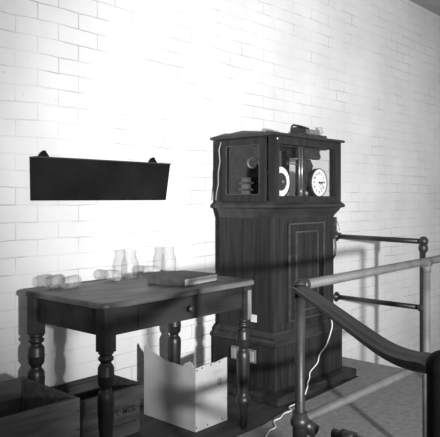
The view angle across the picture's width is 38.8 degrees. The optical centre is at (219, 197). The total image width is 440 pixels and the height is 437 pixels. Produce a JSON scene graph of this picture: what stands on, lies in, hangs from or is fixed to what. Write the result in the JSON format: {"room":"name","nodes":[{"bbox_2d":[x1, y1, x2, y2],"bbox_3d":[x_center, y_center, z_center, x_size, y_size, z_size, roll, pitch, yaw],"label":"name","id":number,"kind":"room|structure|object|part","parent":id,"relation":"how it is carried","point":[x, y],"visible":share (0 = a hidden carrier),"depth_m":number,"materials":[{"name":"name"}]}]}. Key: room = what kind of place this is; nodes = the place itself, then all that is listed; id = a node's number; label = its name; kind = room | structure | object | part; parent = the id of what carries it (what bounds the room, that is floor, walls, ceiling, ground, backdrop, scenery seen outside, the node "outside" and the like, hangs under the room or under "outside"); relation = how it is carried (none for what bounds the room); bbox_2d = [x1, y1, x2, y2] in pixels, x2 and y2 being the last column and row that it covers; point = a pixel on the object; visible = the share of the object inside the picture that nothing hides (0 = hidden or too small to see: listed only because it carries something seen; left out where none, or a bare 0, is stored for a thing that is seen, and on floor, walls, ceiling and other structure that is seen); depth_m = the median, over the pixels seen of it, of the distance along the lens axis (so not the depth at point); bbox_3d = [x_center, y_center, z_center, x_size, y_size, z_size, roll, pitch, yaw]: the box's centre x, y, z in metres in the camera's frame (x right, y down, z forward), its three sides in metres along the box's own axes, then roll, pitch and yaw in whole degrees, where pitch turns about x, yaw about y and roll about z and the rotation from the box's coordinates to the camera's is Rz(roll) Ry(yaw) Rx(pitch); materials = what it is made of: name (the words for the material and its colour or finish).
{"room":"museum exhibit room","nodes":[
{"label":"museum exhibit room","id":0,"kind":"room"},
{"bbox_2d":[0,0,439,404],"bbox_3d":[1.117,0.535,5.413,0.250,4.860,14.500,0,0,42],"label":"wall","id":1,"kind":"structure","parent":0,"point":[120,80],"depth_m":3.82,"materials":[{"name":"brick"}]},
{"bbox_2d":[29,150,170,200],"bbox_3d":[-0.598,-0.110,3.299,0.060,0.245,0.874,0,0,42],"label":"board","id":2,"kind":"object","parent":1,"relation":"attached to","point":[51,178],"visible":1,"depth_m":3.23,"materials":[{"name":"black wood"}]},
{"bbox_2d":[125,376,358,436],"bbox_3d":[0.680,1.265,0.374,5.900,0.200,6.470,0,0,42],"label":"floor","id":3,"kind":"structure","parent":0,"point":[259,414],"depth_m":3.23,"materials":[{"name":"grey wood"}]},
{"bbox_2d":[0,377,79,436],"bbox_3d":[-0.881,0.961,2.289,0.412,0.408,0.592,0,0,42],"label":"wooden crate","id":4,"kind":"object","parent":3,"relation":"on","point":[28,408],"visible":1,"depth_m":2.35,"materials":[{"name":"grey wood"}]},
{"bbox_2d":[52,375,143,436],"bbox_3d":[-0.621,1.046,3.076,0.295,0.238,0.395,0,0,42],"label":"wooden crate","id":5,"kind":"object","parent":3,"relation":"on","point":[128,393],"visible":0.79,"depth_m":3.07,"materials":[{"name":"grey wood"}]},
{"bbox_2d":[25,275,253,436],"bbox_3d":[-0.348,0.790,2.999,0.590,0.750,0.990,0,0,41],"label":"wooden table","id":6,"kind":"object","parent":3,"relation":"on","point":[105,309],"visible":0.86,"depth_m":2.77,"materials":[{"name":"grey wood"}]},
{"bbox_3d":[-0.830,0.526,2.821,0.058,0.176,0.058,0,0,41],"label":"leg","id":7,"kind":"part","parent":6,"relation":"part of","materials":[{"name":"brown wood"}]},
{"bbox_3d":[-0.456,0.526,2.499,0.058,0.176,0.058,0,0,41],"label":"leg","id":8,"kind":"part","parent":6,"relation":"part of","materials":[{"name":"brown wood"}]},
{"bbox_2d":[148,270,217,286],"bbox_3d":[-0.179,0.392,3.077,0.225,0.044,0.276,0,0,35],"label":"book","id":9,"kind":"object","parent":6,"relation":"on","point":[181,278],"visible":1,"depth_m":3.00,"materials":[{"name":"paper"}]},
{"bbox_3d":[-0.149,0.495,2.834,0.005,0.090,0.590,0,0,41],"label":"drawer","id":10,"kind":"part","parent":6,"relation":"part of","materials":[{"name":"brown wood"}]},
{"bbox_3d":[-0.134,0.500,2.821,0.034,0.034,0.034,0,0,41],"label":"knob","id":11,"kind":"part","parent":6,"relation":"part of","materials":[{"name":"black wood"}]},
{"bbox_3d":[0.118,0.526,3.163,0.058,0.176,0.058,0,0,41],"label":"leg","id":12,"kind":"part","parent":6,"relation":"part of","materials":[{"name":"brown wood"}]},
{"bbox_2d":[144,344,226,431],"bbox_3d":[-0.186,0.977,3.325,0.392,0.377,0.236,0,0,42],"label":"open box","id":13,"kind":"object","parent":3,"relation":"on","point":[188,397],"visible":1,"depth_m":3.21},
{"bbox_3d":[-0.264,0.977,3.240,0.390,0.377,0.006,0,0,42],"label":"panel","id":14,"kind":"part","parent":13,"relation":"part of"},
{"bbox_3d":[-0.043,1.000,3.198,0.006,0.330,0.230,0,0,42],"label":"panel","id":15,"kind":"part","parent":13,"relation":"part of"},
{"bbox_2d":[212,131,355,407],"bbox_3d":[0.397,0.382,3.961,0.575,1.566,0.845,0,0,42],"label":"clock","id":16,"kind":"object","parent":3,"relation":"on","point":[273,238],"visible":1,"depth_m":3.77,"materials":[{"name":"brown wood"}]},
{"bbox_2d":[231,347,235,357],"bbox_3d":[0.081,0.930,3.759,0.032,0.060,0.008,0,0,42],"label":"outlet","id":17,"kind":"object","parent":16,"relation":"attached to","point":[233,349],"depth_m":3.75,"materials":[{"name":"plastic"}]},
{"bbox_2d":[231,345,255,363],"bbox_3d":[0.139,0.930,3.719,0.190,0.080,0.012,0,0,42],"label":"outlet plate","id":18,"kind":"object","parent":16,"relation":"attached to","point":[234,348],"depth_m":3.69,"materials":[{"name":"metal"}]},
{"bbox_3d":[0.141,-0.167,3.746,0.340,0.373,0.020,0,0,42],"label":"door","id":19,"kind":"part","parent":16,"relation":"part of","materials":[{"name":"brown wood"}]},
{"bbox_3d":[0.203,-0.154,3.867,0.296,0.342,0.015,0,0,42],"label":"mechanism plate","id":20,"kind":"part","parent":16,"relation":"part of","materials":[{"name":"metal"}]},
{"bbox_2d":[249,351,253,361],"bbox_3d":[0.184,0.930,3.664,0.032,0.060,0.008,0,0,42],"label":"outlet","id":21,"kind":"object","parent":16,"relation":"attached to","point":[251,352],"depth_m":3.66,"materials":[{"name":"plastic"}]},
{"bbox_3d":[0.385,0.820,3.994,0.492,0.080,0.743,0,0,42],"label":"plinth molding","id":22,"kind":"part","parent":16,"relation":"part of","materials":[{"name":"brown wood"}]},
{"bbox_2d":[215,135,340,201],"bbox_3d":[0.379,-0.169,3.992,0.456,0.384,0.736,0,0,42],"label":"hood","id":23,"kind":"object","parent":16,"relation":"attached to","point":[248,169],"depth_m":3.85,"materials":[{"name":"wood"}]},
{"bbox_3d":[0.389,0.071,3.989,0.490,0.097,0.750,0,0,42],"label":"cornice","id":24,"kind":"part","parent":16,"relation":"part of","materials":[{"name":"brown wood"}]},
{"bbox_3d":[0.412,-0.295,3.962,0.265,0.092,0.574,0,0,42],"label":"movement frame","id":25,"kind":"part","parent":16,"relation":"part of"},
{"bbox_2d":[265,320,332,436],"bbox_3d":[0.420,0.954,3.477,0.088,0.405,1.204,0,0,27],"label":"power cord","id":26,"kind":"object","parent":16,"relation":"hanging from","point":[331,320],"visible":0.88,"depth_m":3.65,"materials":[{"name":"white plastic"}]},
{"bbox_3d":[0.528,0.443,3.844,0.014,0.585,0.380,0,0,42],"label":"door","id":27,"kind":"part","parent":16,"relation":"part of","materials":[{"name":"grey wood"}]},
{"bbox_3d":[0.536,0.443,3.837,0.008,0.485,0.240,0,0,42],"label":"panel molding","id":28,"kind":"part","parent":16,"relation":"part of","materials":[{"name":"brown wood"}]},
{"bbox_2d":[290,124,326,137],"bbox_3d":[0.531,-0.413,3.888,0.090,0.071,0.352,0,0,42],"label":"relay","id":29,"kind":"object","parent":16,"relation":"on","point":[299,129],"visible":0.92,"depth_m":3.85,"materials":[{"name":"metal"}]},
{"bbox_3d":[0.489,-0.425,3.815,0.015,0.041,0.187,0,0,41],"label":"arm","id":30,"kind":"part","parent":29,"relation":"part of"},
{"bbox_3d":[0.545,-0.387,3.900,0.085,0.017,0.315,0,0,42],"label":"board","id":31,"kind":"part","parent":29,"relation":"part of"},
{"bbox_2d":[237,357,421,436],"bbox_3d":[0.989,1.161,2.188,3.890,0.007,3.365,0,0,42],"label":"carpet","id":32,"kind":"object","parent":3,"relation":"on","point":[394,410],"visible":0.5,"depth_m":3.42,"materials":[{"name":"carpet"}]},
{"bbox_2d":[290,255,439,436],"bbox_3d":[0.815,0.704,2.607,0.098,0.906,1.740,0,0,42],"label":"pipe railing","id":33,"kind":"object","parent":32,"relation":"on","point":[302,423],"visible":0.82,"depth_m":2.16,"materials":[{"name":"grey metal"}]},
{"bbox_3d":[0.256,0.719,2.001,0.033,0.877,0.033,0,0,42],"label":"post","id":34,"kind":"part","parent":33,"relation":"part of","materials":[{"name":"grey metal"}]},
{"bbox_3d":[0.812,0.713,2.610,0.033,0.033,1.650,0,0,42],"label":"rail","id":35,"kind":"part","parent":33,"relation":"part of","materials":[{"name":"grey metal"}]},
{"bbox_3d":[0.812,0.274,2.610,0.033,0.045,1.650,0,0,42],"label":"rail","id":36,"kind":"part","parent":33,"relation":"part of","materials":[{"name":"grey metal"}]},
{"bbox_3d":[0.890,0.719,2.695,0.033,0.877,0.033,0,0,42],"label":"post","id":37,"kind":"part","parent":33,"relation":"part of","materials":[{"name":"grey metal"}]},
{"bbox_2d":[292,284,439,436],"bbox_3d":[0.526,0.700,1.492,0.519,0.914,1.080,0,0,-4],"label":"stair handrail","id":38,"kind":"object","parent":32,"relation":"on","point":[427,363],"visible":0.98,"depth_m":1.19,"materials":[{"name":"black paint"}]},
{"bbox_3d":[0.370,0.717,1.462,0.636,0.029,0.658,0,0,42],"label":"rail","id":39,"kind":"part","parent":38,"relation":"part of","materials":[{"name":"black metal"}]},
{"bbox_3d":[0.307,0.288,1.507,0.048,0.061,1.021,0,0,-6],"label":"rail","id":40,"kind":"part","parent":38,"relation":"part of","materials":[{"name":"black wood"}]},
{"bbox_3d":[0.357,0.700,0.999,0.057,0.914,0.057,0,0,42],"label":"newel post","id":41,"kind":"part","parent":38,"relation":"part of","materials":[{"name":"black paint"}]},
{"bbox_2d":[410,0,439,15],"bbox_3d":[1.818,-1.965,4.772,2.150,0.140,14.500,0,0,42],"label":"ceiling","id":42,"kind":"structure","parent":0,"point":[433,6],"depth_m":6.12,"materials":[{"name":"paint"}]},
{"bbox_3d":[5.569,2.990,5.728,5.900,0.050,8.030,0,0,42],"label":"floor","id":43,"kind":"structure","parent":0,"visible":0},
{"bbox_2d":[334,231,428,351],"bbox_3d":[1.194,1.616,4.712,0.082,2.697,0.825,0,0,-40],"label":"pipe railing","id":44,"kind":"object","parent":43,"relation":"on","point":[422,241],"visible":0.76,"depth_m":4.57,"materials":[{"name":"black metal"}]},
{"bbox_3d":[1.191,0.786,4.729,0.038,0.051,0.784,0,0,-41],"label":"rail","id":45,"kind":"part","parent":44,"relation":"part of","materials":[{"name":"black metal"}]},
{"bbox_3d":[1.191,0.308,4.729,0.038,0.040,0.783,0,0,-41],"label":"rail","id":46,"kind":"part","parent":44,"relation":"part of","materials":[{"name":"metal"}]},
{"bbox_3d":[1.431,1.640,4.415,0.042,2.650,0.042,0,0,42],"label":"post","id":47,"kind":"part","parent":44,"relation":"part of","materials":[{"name":"metal"}]}
]}

